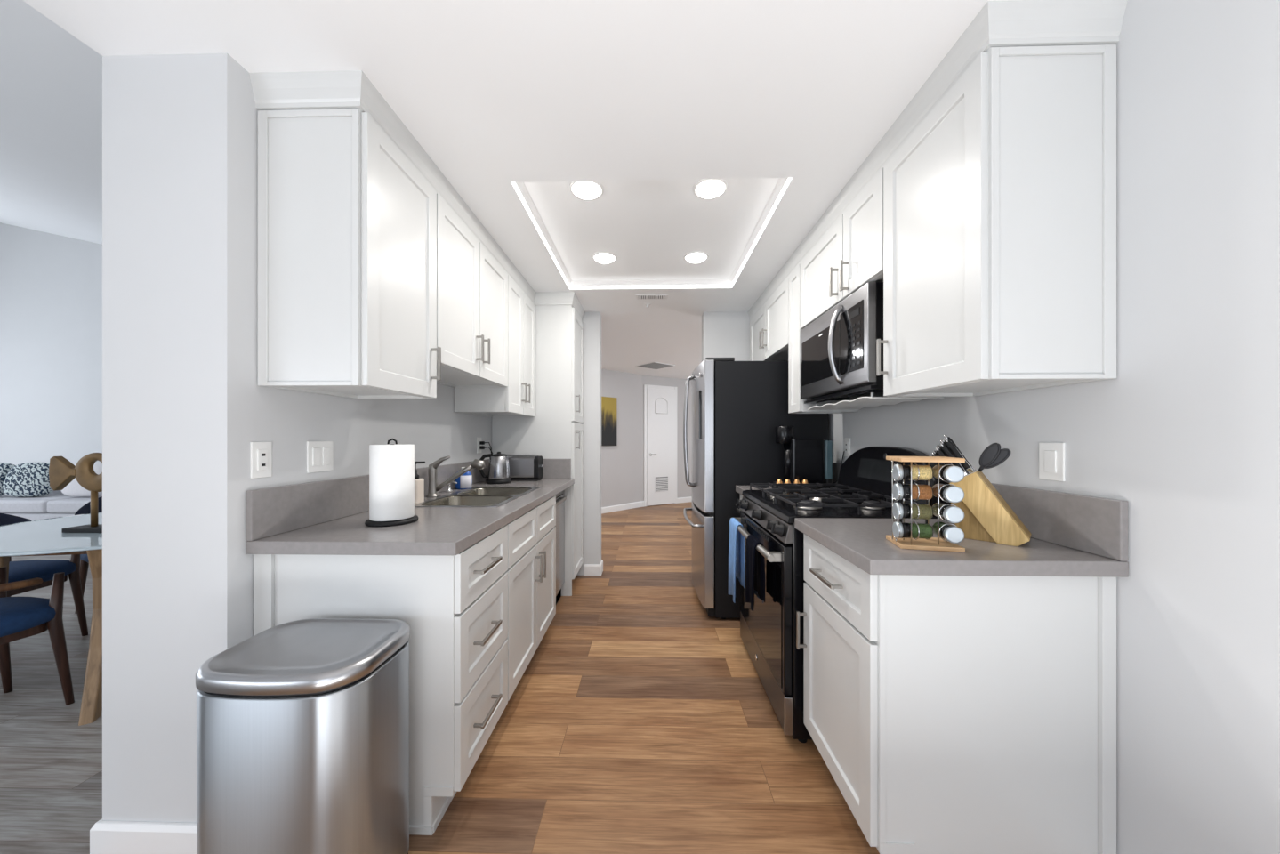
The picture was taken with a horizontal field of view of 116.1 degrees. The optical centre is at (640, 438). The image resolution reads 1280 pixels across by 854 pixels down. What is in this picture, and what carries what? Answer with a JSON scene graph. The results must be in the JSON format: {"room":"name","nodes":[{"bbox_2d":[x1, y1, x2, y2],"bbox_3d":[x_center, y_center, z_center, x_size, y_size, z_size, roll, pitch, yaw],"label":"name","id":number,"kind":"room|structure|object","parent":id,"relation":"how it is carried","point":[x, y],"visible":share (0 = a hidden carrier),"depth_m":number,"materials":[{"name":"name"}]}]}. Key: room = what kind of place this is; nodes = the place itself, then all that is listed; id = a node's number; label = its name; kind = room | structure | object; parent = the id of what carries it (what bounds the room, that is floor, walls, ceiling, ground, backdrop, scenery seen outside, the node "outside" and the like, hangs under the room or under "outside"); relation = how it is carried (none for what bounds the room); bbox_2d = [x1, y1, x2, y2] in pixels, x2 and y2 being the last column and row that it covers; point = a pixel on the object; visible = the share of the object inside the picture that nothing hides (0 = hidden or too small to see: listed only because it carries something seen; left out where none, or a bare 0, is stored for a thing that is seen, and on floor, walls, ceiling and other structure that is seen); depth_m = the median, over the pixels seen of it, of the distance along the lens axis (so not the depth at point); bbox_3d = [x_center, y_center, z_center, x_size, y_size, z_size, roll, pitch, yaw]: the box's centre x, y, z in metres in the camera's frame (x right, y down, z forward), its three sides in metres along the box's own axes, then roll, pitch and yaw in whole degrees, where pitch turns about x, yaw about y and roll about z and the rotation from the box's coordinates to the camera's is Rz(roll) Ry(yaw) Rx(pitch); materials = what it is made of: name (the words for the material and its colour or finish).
{"room":"kitchen","nodes":[
{"label":"kitchen","id":0,"kind":"room"},
{"bbox_2d":[0,222,102,465],"bbox_3d":[-6.269,-1.183,5.910,9.585,4.819,0.120,0,0,1],"label":"wall","id":1,"kind":"structure","parent":0,"point":[51,285],"depth_m":5.91,"materials":[{"name":"paint"}]},
{"bbox_2d":[0,0,102,244],"bbox_3d":[-6.317,-2.525,1.460,9.700,2.234,9.020,0,0,1],"label":"ceiling","id":2,"kind":"structure","parent":0,"point":[51,81],"depth_m":2.41,"materials":[{"name":"paint"}]},
{"bbox_2d":[102,53,491,822],"bbox_3d":[-1.368,-0.473,2.451,0.378,3.400,2.556,0,0,1],"label":"wall","id":3,"kind":"structure","parent":0,"point":[184,406],"depth_m":1.18,"materials":[{"name":"paint"}]},
{"bbox_2d":[89,818,196,853],"bbox_3d":[-1.346,1.177,3.395,0.410,0.100,4.476,0,0,1],"label":"baseboard","id":4,"kind":"structure","parent":3,"relation":"attached to","point":[106,837],"depth_m":1.16,"materials":[{"name":"paint"}]},
{"bbox_2d":[250,442,272,478],"bbox_3d":[-1.202,0.069,1.269,0.010,0.114,0.066,0,0,1],"label":"outlet plate","id":5,"kind":"object","parent":3,"relation":"attached to","point":[261,452],"visible":1,"depth_m":1.26,"materials":[{"name":"white plastic"}]},
{"bbox_2d":[257,449,267,470],"bbox_3d":[-1.200,0.069,1.269,0.004,0.066,0.033,0,0,1],"label":"receptacle","id":6,"kind":"object","parent":5,"relation":"attached to","point":[261,454],"depth_m":1.27,"materials":[{"name":"white plastic"}]},
{"bbox_2d":[306,441,333,473],"bbox_3d":[-1.197,0.069,1.497,0.010,0.114,0.116,0,0,1],"label":"switch plate","id":7,"kind":"object","parent":3,"relation":"attached to","point":[319,454],"visible":1,"depth_m":1.49,"materials":[{"name":"white plastic"}]},
{"bbox_2d":[257,108,441,398],"bbox_3d":[-1.009,-0.645,1.463,0.381,0.959,0.425,0,0,1],"label":"upper cabinet","id":8,"kind":"object","parent":3,"relation":"attached to","point":[347,223],"visible":0.99,"depth_m":1.26,"materials":[{"name":"white wood"}]},
{"bbox_2d":[245,458,571,540],"bbox_3d":[-0.873,0.237,2.161,0.623,0.155,1.900,0,0,1],"label":"backsplash","id":9,"kind":"structure","parent":3,"relation":"attached to","point":[269,511],"depth_m":1.46,"materials":[{"name":"grey stone"}]},
{"bbox_2d":[249,70,584,322],"bbox_3d":[-0.817,-1.081,2.394,0.354,0.092,2.425,0,0,11],"label":"trim","id":10,"kind":"structure","parent":3,"relation":"attached to","point":[350,89],"depth_m":1.29,"materials":[{"name":"white wood"}]},
{"bbox_2d":[436,193,507,386],"bbox_3d":[-0.994,-0.722,2.095,0.381,0.804,0.837,0,0,1],"label":"upper cabinet","id":11,"kind":"object","parent":3,"relation":"attached to","point":[472,286],"visible":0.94,"depth_m":2.01,"materials":[{"name":"white wood"}]},
{"bbox_2d":[454,274,535,417],"bbox_3d":[-0.977,-0.645,2.813,0.381,0.959,0.598,0,0,1],"label":"upper cabinet","id":12,"kind":"object","parent":3,"relation":"attached to","point":[518,399],"visible":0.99,"depth_m":2.68,"materials":[{"name":"white wood"}]},
{"bbox_2d":[0,501,879,853],"bbox_3d":[-3.928,1.287,3.094,14.400,0.120,12.400,0,0,1],"label":"floor","id":13,"kind":"structure","parent":0,"point":[640,720],"depth_m":1.59,"materials":[{"name":"brown wood"}]},
{"bbox_2d":[0,566,74,705],"bbox_3d":[-2.895,0.817,1.650,0.617,0.821,0.539,0,0,11],"label":"dining chair","id":14,"kind":"object","parent":13,"relation":"on","point":[20,617],"visible":1,"depth_m":1.81,"materials":[{"name":"brown wood"}]},
{"bbox_2d":[0,513,88,635],"bbox_3d":[-3.687,0.817,2.256,0.539,0.821,0.617,0,0,-4],"label":"dining chair","id":15,"kind":"object","parent":13,"relation":"on","point":[19,570],"visible":0.51,"depth_m":2.40,"materials":[{"name":"brown wood"}]},
{"bbox_2d":[0,512,102,725],"bbox_3d":[-2.775,0.852,2.366,1.480,0.750,1.480,0,0,1],"label":"dining table","id":16,"kind":"object","parent":13,"relation":"on","point":[40,537],"visible":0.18,"depth_m":1.79,"materials":[{"name":"clear glass"}]},
{"bbox_2d":[48,452,102,532],"bbox_3d":[-2.853,0.275,2.058,0.362,0.402,0.100,0,0,1],"label":"fish sculpture","id":17,"kind":"object","parent":16,"relation":"on","point":[61,471],"visible":0.68,"depth_m":2.04,"materials":[{"name":"brown wood"}]},
{"bbox_2d":[0,490,102,520],"bbox_3d":[-7.775,0.827,5.361,3.440,0.800,0.950,0,0,1],"label":"sofa","id":18,"kind":"object","parent":13,"relation":"on","point":[54,504],"visible":0.25,"depth_m":4.90,"materials":[{"name":"grey fabric"}]},
{"bbox_2d":[0,462,15,496],"bbox_3d":[-8.429,0.542,5.201,0.500,0.446,0.243,0,0,7],"label":"throw pillow","id":19,"kind":"object","parent":18,"relation":"on","point":[4,468],"visible":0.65,"depth_m":5.15,"materials":[{"name":"fabric"}]},
{"bbox_2d":[2,462,53,497],"bbox_3d":[-7.929,0.542,5.209,0.500,0.446,0.243,0,0,-7],"label":"throw pillow","id":20,"kind":"object","parent":18,"relation":"on","point":[26,479],"visible":0.82,"depth_m":5.14,"materials":[{"name":"fabric"}]},
{"bbox_2d":[0,493,102,513],"bbox_3d":[-7.781,0.846,5.216,0.995,0.158,0.640,0,0,1],"label":"seat cushion","id":21,"kind":"object","parent":18,"relation":"on","point":[9,504],"depth_m":4.90,"materials":[{"name":"grey fabric"}]},
{"bbox_2d":[47,495,102,513],"bbox_3d":[-6.781,0.846,5.192,0.995,0.158,0.640,0,0,1],"label":"seat cushion","id":22,"kind":"object","parent":18,"relation":"on","point":[68,505],"depth_m":4.88,"materials":[{"name":"grey fabric"}]},
{"bbox_2d":[60,461,102,497],"bbox_3d":[-7.179,0.537,5.192,0.500,0.448,0.233,0,0,-6],"label":"throw pillow","id":23,"kind":"object","parent":18,"relation":"on","point":[73,488],"visible":0.38,"depth_m":5.09,"materials":[{"name":"white fabric"}]},
{"bbox_2d":[74,496,102,613],"bbox_3d":[-3.670,0.817,2.906,0.539,0.821,0.617,0,0,26],"label":"dining chair","id":24,"kind":"object","parent":13,"relation":"on","point":[85,509],"visible":0.02,"depth_m":2.80,"materials":[{"name":"brown wood"}]},
{"bbox_2d":[195,618,410,853],"bbox_3d":[-0.875,0.886,1.049,0.414,0.681,0.356,0,0,1],"label":"trash can","id":25,"kind":"object","parent":13,"relation":"on","point":[302,725],"visible":1,"depth_m":0.93,"materials":[{"name":"metal"}]},
{"bbox_2d":[253,524,507,835],"bbox_3d":[-0.859,0.791,1.454,0.681,0.871,0.438,0,0,1],"label":"base cabinet","id":26,"kind":"object","parent":13,"relation":"on","point":[454,608],"visible":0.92,"depth_m":1.25,"materials":[{"name":"white wood"}]},
{"bbox_2d":[506,495,555,700],"bbox_3d":[-0.844,0.791,2.095,0.681,0.871,0.845,0,0,1],"label":"base cabinet","id":27,"kind":"object","parent":13,"relation":"on","point":[531,571],"visible":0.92,"depth_m":1.96,"materials":[{"name":"white wood"}]},
{"bbox_2d":[245,478,574,555],"bbox_3d":[-0.860,0.335,2.161,0.649,0.040,1.900,0,0,1],"label":"countertop","id":28,"kind":"structure","parent":27,"relation":"on","point":[446,531],"depth_m":1.35,"materials":[{"name":"grey stone"}]},
{"bbox_2d":[364,438,418,526],"bbox_3d":[-0.930,0.158,1.498,0.172,0.314,0.172,0,0,1],"label":"paper towel holder","id":29,"kind":"object","parent":28,"relation":"on","point":[369,523],"visible":0.55,"depth_m":1.44,"materials":[{"name":"black metal"}]},
{"bbox_2d":[369,444,414,521],"bbox_3d":[-0.930,0.161,1.498,0.144,0.272,0.144,0,0,1],"label":"paper towel roll","id":30,"kind":"object","parent":29,"relation":"on","point":[391,467],"visible":0.98,"depth_m":1.44,"materials":[{"name":"white paper"}]},
{"bbox_2d":[414,461,425,503],"bbox_3d":[-1.081,0.213,1.926,0.082,0.203,0.064,0,0,1],"label":"soap dispenser","id":31,"kind":"object","parent":28,"relation":"on","point":[419,483],"visible":0.48,"depth_m":1.92,"materials":[{"name":"beige ceramic"}]},
{"bbox_2d":[414,478,424,503],"bbox_3d":[-1.090,0.256,1.926,0.064,0.118,0.064,0,0,1],"label":"bottle","id":32,"kind":"object","parent":31,"relation":"on","point":[419,483],"depth_m":1.91,"materials":[{"name":"beige ceramic"}]},
{"bbox_2d":[426,455,485,497],"bbox_3d":[-0.997,0.204,2.160,0.304,0.221,0.076,0,0,-8],"label":"kitchen faucet","id":33,"kind":"object","parent":28,"relation":"on","point":[433,488],"visible":0.98,"depth_m":2.14,"materials":[{"name":"silver metal"}]},
{"bbox_2d":[455,466,472,489],"bbox_3d":[-1.097,0.247,2.475,0.104,0.135,0.062,0,0,1],"label":"dish soap bottle","id":34,"kind":"object","parent":28,"relation":"on","point":[464,481],"visible":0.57,"depth_m":2.45,"materials":[{"name":"blue plastic"}]},
{"bbox_2d":[414,486,539,507],"bbox_3d":[-0.856,0.408,2.181,0.425,0.196,0.720,0,0,1],"label":"sink","id":35,"kind":"object","parent":28,"relation":"in","point":[475,496],"visible":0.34,"depth_m":2.16,"materials":[{"name":"metal"}]},
{"bbox_2d":[479,451,513,483],"bbox_3d":[-1.007,0.205,2.791,0.164,0.220,0.202,0,0,45],"label":"electric kettle","id":36,"kind":"object","parent":28,"relation":"on","point":[498,464],"visible":1,"depth_m":2.75,"materials":[{"name":"metal"}]},
{"bbox_2d":[507,454,543,481],"bbox_3d":[-0.887,0.220,2.987,0.315,0.190,0.132,0,0,1],"label":"toaster","id":37,"kind":"object","parent":28,"relation":"on","point":[522,467],"visible":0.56,"depth_m":2.92,"materials":[{"name":"metal"}]},
{"bbox_2d":[491,305,583,595],"bbox_3d":[-0.815,0.051,3.339,0.681,2.352,0.453,0,0,1],"label":"pantry cabinet","id":38,"kind":"object","parent":13,"relation":"on","point":[556,430],"visible":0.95,"depth_m":3.11,"materials":[{"name":"white wood"}]},
{"bbox_2d":[555,490,566,604],"bbox_3d":[-0.863,0.793,2.816,0.595,0.867,0.583,0,0,1],"label":"dishwasher","id":39,"kind":"object","parent":13,"relation":"on","point":[560,497],"visible":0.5,"depth_m":2.94,"materials":[{"name":"metal"}]},
{"bbox_2d":[736,494,743,512],"bbox_3d":[0.948,0.791,2.514,0.664,0.871,0.248,0,0,1],"label":"base cabinet","id":40,"kind":"object","parent":13,"relation":"on","point":[741,495],"visible":0.1,"depth_m":2.56,"materials":[{"name":"white wood"}]},
{"bbox_2d":[735,485,835,496],"bbox_3d":[0.956,0.335,2.520,0.651,0.040,0.260,0,0,1],"label":"countertop","id":41,"kind":"structure","parent":40,"relation":"on","point":[739,489],"depth_m":2.53,"materials":[{"name":"grey stone"}]},
{"bbox_2d":[772,425,845,489],"bbox_3d":[1.068,0.117,2.550,0.407,0.396,0.170,0,0,1],"label":"coffee maker","id":42,"kind":"object","parent":41,"relation":"on","point":[810,460],"visible":0.76,"depth_m":2.47,"materials":[{"name":"black plastic"}]},
{"bbox_2d":[683,357,828,619],"bbox_3d":[0.798,0.343,3.076,0.931,1.768,0.811,0,0,1],"label":"refrigerator","id":43,"kind":"object","parent":13,"relation":"on","point":[737,407],"visible":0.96,"depth_m":2.68,"materials":[{"name":"metal"}]},
{"bbox_2d":[729,446,950,742],"bbox_3d":[0.881,0.634,1.982,0.732,1.185,0.804,0,0,1],"label":"gas range","id":44,"kind":"object","parent":13,"relation":"on","point":[863,489],"visible":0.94,"depth_m":1.75,"materials":[{"name":"black metal"}]},
{"bbox_2d":[728,517,744,603],"bbox_3d":[0.534,0.680,2.238,0.063,0.437,0.182,0,0,1],"label":"dish towel","id":45,"kind":"object","parent":44,"relation":"hanging from","point":[736,539],"visible":0.91,"depth_m":2.24,"materials":[{"name":"blue fabric"}]},
{"bbox_2d":[745,534,764,611],"bbox_3d":[0.525,0.620,1.843,0.063,0.317,0.152,0,0,1],"label":"dish towel","id":46,"kind":"object","parent":44,"relation":"hanging from","point":[755,561],"visible":0.95,"depth_m":1.84,"materials":[{"name":"black fabric"}]},
{"bbox_2d":[741,490,937,523],"bbox_3d":[0.892,0.324,1.981,0.590,0.030,0.804,0,0,1],"label":"cooktop","id":47,"kind":"object","parent":44,"relation":"in","point":[783,511],"depth_m":1.73,"materials":[{"name":"black metal"}]},
{"bbox_2d":[796,533,1116,853],"bbox_3d":[0.919,0.791,1.296,0.664,0.871,0.489,0,0,1],"label":"base cabinet","id":48,"kind":"object","parent":13,"relation":"on","point":[949,714],"visible":0.92,"depth_m":1.06,"materials":[{"name":"white wood"}]},
{"bbox_2d":[794,517,1128,577],"bbox_3d":[0.927,0.335,1.298,0.651,0.040,0.545,0,0,1],"label":"countertop","id":49,"kind":"structure","parent":48,"relation":"on","point":[863,543],"depth_m":1.07,"materials":[{"name":"grey stone"}]},
{"bbox_2d":[885,456,965,552],"bbox_3d":[0.830,0.185,1.175,0.160,0.259,0.118,0,0,13],"label":"spice rack","id":50,"kind":"object","parent":49,"relation":"on","point":[934,543],"visible":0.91,"depth_m":1.14,"materials":[{"name":"brown wood"}]},
{"bbox_2d":[892,521,933,539],"bbox_3d":[0.789,0.268,1.159,0.091,0.046,0.046,0,0,13],"label":"spice jar","id":51,"kind":"object","parent":50,"relation":"in","point":[926,530],"visible":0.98,"depth_m":1.14,"materials":[{"name":"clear glass"}]},
{"bbox_2d":[892,502,933,519],"bbox_3d":[0.789,0.212,1.159,0.091,0.046,0.046,0,0,13],"label":"spice jar","id":52,"kind":"object","parent":50,"relation":"in","point":[926,511],"visible":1,"depth_m":1.14,"materials":[{"name":"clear glass"}]},
{"bbox_2d":[892,483,933,499],"bbox_3d":[0.789,0.156,1.159,0.091,0.046,0.046,0,0,13],"label":"spice jar","id":53,"kind":"object","parent":50,"relation":"in","point":[926,491],"visible":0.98,"depth_m":1.14,"materials":[{"name":"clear glass"}]},
{"bbox_2d":[892,464,933,480],"bbox_3d":[0.789,0.100,1.159,0.091,0.046,0.046,0,0,13],"label":"spice jar","id":54,"kind":"object","parent":50,"relation":"in","point":[926,471],"visible":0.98,"depth_m":1.14,"materials":[{"name":"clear glass"}]},
{"bbox_2d":[932,521,964,543],"bbox_3d":[0.877,0.268,1.144,0.046,0.046,0.091,0,0,13],"label":"spice jar","id":55,"kind":"object","parent":50,"relation":"in","point":[952,534],"visible":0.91,"depth_m":1.10,"materials":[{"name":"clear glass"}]},
{"bbox_2d":[932,502,964,523],"bbox_3d":[0.877,0.212,1.144,0.046,0.046,0.091,0,0,13],"label":"spice jar","id":56,"kind":"object","parent":50,"relation":"in","point":[953,514],"visible":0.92,"depth_m":1.10,"materials":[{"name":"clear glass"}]},
{"bbox_2d":[932,483,964,502],"bbox_3d":[0.877,0.156,1.144,0.046,0.046,0.091,0,0,13],"label":"spice jar","id":57,"kind":"object","parent":50,"relation":"in","point":[953,494],"visible":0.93,"depth_m":1.10,"materials":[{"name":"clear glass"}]},
{"bbox_2d":[932,464,964,483],"bbox_3d":[0.877,0.100,1.144,0.046,0.046,0.091,0,0,13],"label":"spice jar","id":58,"kind":"object","parent":50,"relation":"in","point":[952,473],"visible":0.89,"depth_m":1.10,"materials":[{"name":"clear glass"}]},
{"bbox_2d":[949,470,1031,546],"bbox_3d":[1.090,0.210,1.248,0.115,0.210,0.185,0,0,-44],"label":"knife block","id":59,"kind":"object","parent":49,"relation":"on","point":[987,516],"visible":0.81,"depth_m":1.22,"materials":[{"name":"brown wood"}]},
{"bbox_2d":[940,442,968,475],"bbox_3d":[1.003,0.067,1.279,0.021,0.106,0.071,0,0,-44],"label":"kitchen knife","id":60,"kind":"object","parent":59,"relation":"in","point":[945,448],"visible":0.74,"depth_m":1.28,"materials":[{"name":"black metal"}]},
{"bbox_2d":[944,437,974,473],"bbox_3d":[1.013,0.055,1.270,0.021,0.111,0.075,0,0,-44],"label":"kitchen knife","id":61,"kind":"object","parent":59,"relation":"in","point":[949,443],"visible":0.98,"depth_m":1.27,"materials":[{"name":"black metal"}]},
{"bbox_2d":[943,434,975,471],"bbox_3d":[1.036,0.049,1.297,0.021,0.122,0.081,0,0,-44],"label":"kitchen knife","id":62,"kind":"object","parent":59,"relation":"in","point":[945,436],"visible":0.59,"depth_m":1.29,"materials":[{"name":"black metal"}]},
{"bbox_2d":[978,442,1010,471],"bbox_3d":[1.116,0.061,1.261,0.078,0.095,0.015,0,0,42],"label":"kitchen utensils","id":63,"kind":"object","parent":59,"relation":"on","point":[993,455],"visible":1,"depth_m":1.26,"materials":[{"name":"plastic"}]},
{"bbox_2d":[23,0,1008,378],"bbox_3d":[0.863,-1.160,2.980,4.815,0.065,12.400,0,0,1],"label":"ceiling","id":64,"kind":"structure","parent":0,"point":[497,94],"depth_m":1.26,"materials":[{"name":"paint"}]},
{"bbox_2d":[515,177,788,286],"bbox_3d":[0.059,-1.168,2.380,1.229,0.038,1.271,0,0,1],"label":"trim","id":65,"kind":"structure","parent":64,"relation":"attached to","point":[781,182],"depth_m":2.69,"materials":[{"name":"paint"}]},
{"bbox_2d":[512,177,791,289],"bbox_3d":[0.059,-1.139,2.384,1.227,0.016,1.260,0,0,1],"label":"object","id":66,"kind":"object","parent":64,"relation":"in","point":[788,179],"visible":0.86,"depth_m":2.61,"materials":[{"name":"white paint"}]},
{"bbox_2d":[635,294,668,299],"bbox_3d":[0.091,-1.123,3.179,0.250,0.010,0.100,0,0,1],"label":"ceiling vent","id":67,"kind":"object","parent":64,"relation":"in","point":[638,296],"visible":1,"depth_m":3.16,"materials":[{"name":"metal"}]},
{"bbox_2d":[635,362,675,369],"bbox_3d":[0.230,-1.121,6.196,0.440,0.013,0.440,0,0,-41],"label":"ceiling vent","id":68,"kind":"object","parent":64,"relation":"in","point":[652,365],"visible":1,"depth_m":6.17,"materials":[{"name":"metal"}]},
{"bbox_2d":[601,369,641,507],"bbox_3d":[-1.419,0.050,5.806,3.934,2.354,0.120,0,0,-45],"label":"wall","id":69,"kind":"structure","parent":0,"point":[621,463],"depth_m":6.83,"materials":[{"name":"paint"}]},
{"bbox_2d":[601,396,616,445],"bbox_3d":[-0.558,-0.273,6.550,0.425,0.800,0.035,0,0,-45],"label":"painting","id":70,"kind":"object","parent":69,"relation":"attached to","point":[608,405],"visible":0.56,"depth_m":6.56,"materials":[{"name":"fabric"}]},
{"bbox_2d":[601,500,644,513],"bbox_3d":[-0.823,1.177,6.300,2.477,0.100,0.026,0,0,-44],"label":"baseboard","id":71,"kind":"structure","parent":69,"relation":"attached to","point":[625,506],"depth_m":6.80,"materials":[{"name":"paint"}]},
{"bbox_2d":[523,177,779,280],"bbox_3d":[0.059,-1.202,2.380,1.389,0.030,1.431,0,0,1],"label":"ceiling","id":72,"kind":"structure","parent":0,"point":[649,226],"depth_m":2.24,"materials":[{"name":"paint"}]},
{"bbox_2d":[569,180,603,200],"bbox_3d":[-0.257,-1.174,1.907,0.164,0.027,0.164,0,0,1],"label":"recessed light","id":73,"kind":"object","parent":72,"relation":"in","point":[585,189],"visible":0.94,"depth_m":1.88,"materials":[{"name":"paint"}]},
{"bbox_2d":[592,251,617,263],"bbox_3d":[-0.236,-1.174,2.623,0.164,0.027,0.164,0,0,1],"label":"recessed light","id":74,"kind":"object","parent":72,"relation":"in","point":[602,257],"visible":1,"depth_m":2.59,"materials":[{"name":"paint"}]},
{"bbox_2d":[683,250,708,263],"bbox_3d":[0.364,-1.174,2.617,0.164,0.027,0.164,0,0,1],"label":"recessed light","id":75,"kind":"object","parent":72,"relation":"in","point":[696,256],"visible":1,"depth_m":2.58,"materials":[{"name":"paint"}]},
{"bbox_2d":[692,178,727,199],"bbox_3d":[0.332,-1.174,1.898,0.164,0.027,0.164,0,0,1],"label":"recessed light","id":76,"kind":"object","parent":72,"relation":"in","point":[704,189],"visible":0.99,"depth_m":1.87,"materials":[{"name":"paint"}]},
{"bbox_2d":[576,311,749,575],"bbox_3d":[-0.040,0.050,3.635,2.978,2.354,0.154,0,0,1],"label":"wall","id":77,"kind":"structure","parent":0,"point":[591,321],"depth_m":3.57,"materials":[{"name":"paint"}]},
{"bbox_2d":[584,559,603,576],"bbox_3d":[-0.424,1.177,3.629,0.151,0.100,0.156,0,0,1],"label":"baseboard","id":78,"kind":"structure","parent":77,"relation":"attached to","point":[590,569],"depth_m":3.55,"materials":[{"name":"paint"}]},
{"bbox_2d":[641,375,691,506],"bbox_3d":[1.678,0.050,8.168,3.892,2.354,0.120,0,0,-30],"label":"wall","id":79,"kind":"structure","parent":0,"point":[683,490],"depth_m":7.55,"materials":[{"name":"paint"}]},
{"bbox_2d":[644,384,676,506],"bbox_3d":[0.391,0.132,7.315,0.720,2.190,0.079,0,0,-30],"label":"door","id":80,"kind":"structure","parent":79,"relation":"in","point":[660,402],"depth_m":7.31,"materials":[{"name":"paint"}]},
{"bbox_2d":[654,475,668,492],"bbox_3d":[0.390,0.842,7.318,0.300,0.290,0.016,0,0,-30],"label":"vent","id":81,"kind":"object","parent":80,"relation":"attached to","point":[661,482],"depth_m":7.31,"materials":[{"name":"metal"}]},
{"bbox_2d":[676,496,692,503],"bbox_3d":[1.657,1.177,8.078,2.235,0.100,0.016,0,0,-30],"label":"baseboard","id":82,"kind":"structure","parent":79,"relation":"attached to","point":[680,500],"depth_m":7.60,"materials":[{"name":"paint"}]},
{"bbox_2d":[828,0,1279,853],"bbox_3d":[1.299,0.050,0.219,0.140,2.354,6.900,0,0,1],"label":"wall","id":83,"kind":"structure","parent":0,"point":[1186,432],"depth_m":0.90,"materials":[{"name":"paint"}]},
{"bbox_2d":[749,277,788,361],"bbox_3d":[1.105,-0.863,3.046,0.376,0.523,0.998,0,0,1],"label":"upper cabinet","id":84,"kind":"object","parent":83,"relation":"attached to","point":[768,327],"visible":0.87,"depth_m":2.94,"materials":[{"name":"white wood"}]},
{"bbox_2d":[788,264,858,413],"bbox_3d":[1.109,-0.640,2.446,0.339,0.968,0.196,0,0,1],"label":"upper cabinet","id":85,"kind":"object","parent":83,"relation":"attached to","point":[796,405],"visible":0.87,"depth_m":2.46,"materials":[{"name":"white wood"}]},
{"bbox_2d":[832,462,842,486],"bbox_3d":[1.270,0.237,2.513,0.020,0.154,0.260,0,0,1],"label":"backsplash","id":86,"kind":"structure","parent":83,"relation":"attached to","point":[836,466],"depth_m":2.58,"materials":[{"name":"grey stone"}]},
{"bbox_2d":[800,168,883,329],"bbox_3d":[1.078,-0.882,1.929,0.376,0.485,0.835,0,0,1],"label":"upper cabinet","id":87,"kind":"object","parent":83,"relation":"attached to","point":[849,256],"visible":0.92,"depth_m":1.77,"materials":[{"name":"white wood"}]},
{"bbox_2d":[800,281,884,403],"bbox_3d":[1.067,-0.415,1.979,0.396,0.440,0.728,0,0,1],"label":"microwave oven","id":88,"kind":"object","parent":87,"relation":"attached to","point":[838,349],"visible":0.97,"depth_m":1.81,"materials":[{"name":"black glass"}]},
{"bbox_2d":[808,392,943,410],"bbox_3d":[1.102,-0.178,1.964,0.290,0.029,0.660,0,0,1],"label":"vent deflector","id":89,"kind":"object","parent":88,"relation":"attached to","point":[872,401],"visible":0.92,"depth_m":1.92,"materials":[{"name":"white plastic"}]},
{"bbox_2d":[844,437,850,456],"bbox_3d":[1.277,0.057,2.470,0.010,0.114,0.070,0,0,1],"label":"outlet plate","id":90,"kind":"object","parent":83,"relation":"attached to","point":[847,440],"visible":0.91,"depth_m":2.46,"materials":[{"name":"white plastic"}]},
{"bbox_2d":[748,0,1127,321],"bbox_3d":[1.102,-1.081,2.290,0.352,0.092,2.529,0,0,1],"label":"trim","id":91,"kind":"structure","parent":83,"relation":"attached to","point":[1010,22],"depth_m":1.06,"materials":[{"name":"white wood"}]},
{"bbox_2d":[876,44,1116,396],"bbox_3d":[1.063,-0.640,1.279,0.376,0.968,0.462,0,0,1],"label":"upper cabinet","id":92,"kind":"object","parent":83,"relation":"attached to","point":[1000,205],"visible":0.99,"depth_m":1.06,"materials":[{"name":"white wood"}]},
{"bbox_2d":[1038,442,1064,481],"bbox_3d":[1.248,0.071,1.214,0.010,0.114,0.075,0,0,1],"label":"switch plate","id":93,"kind":"object","parent":83,"relation":"attached to","point":[1051,455],"visible":1,"depth_m":1.21,"materials":[{"name":"white plastic"}]},
{"bbox_2d":[990,483,1127,561],"bbox_3d":[1.241,0.237,1.290,0.020,0.154,0.545,0,0,1],"label":"backsplash","id":94,"kind":"structure","parent":83,"relation":"attached to","point":[1094,525],"depth_m":1.13,"materials":[{"name":"grey stone"}]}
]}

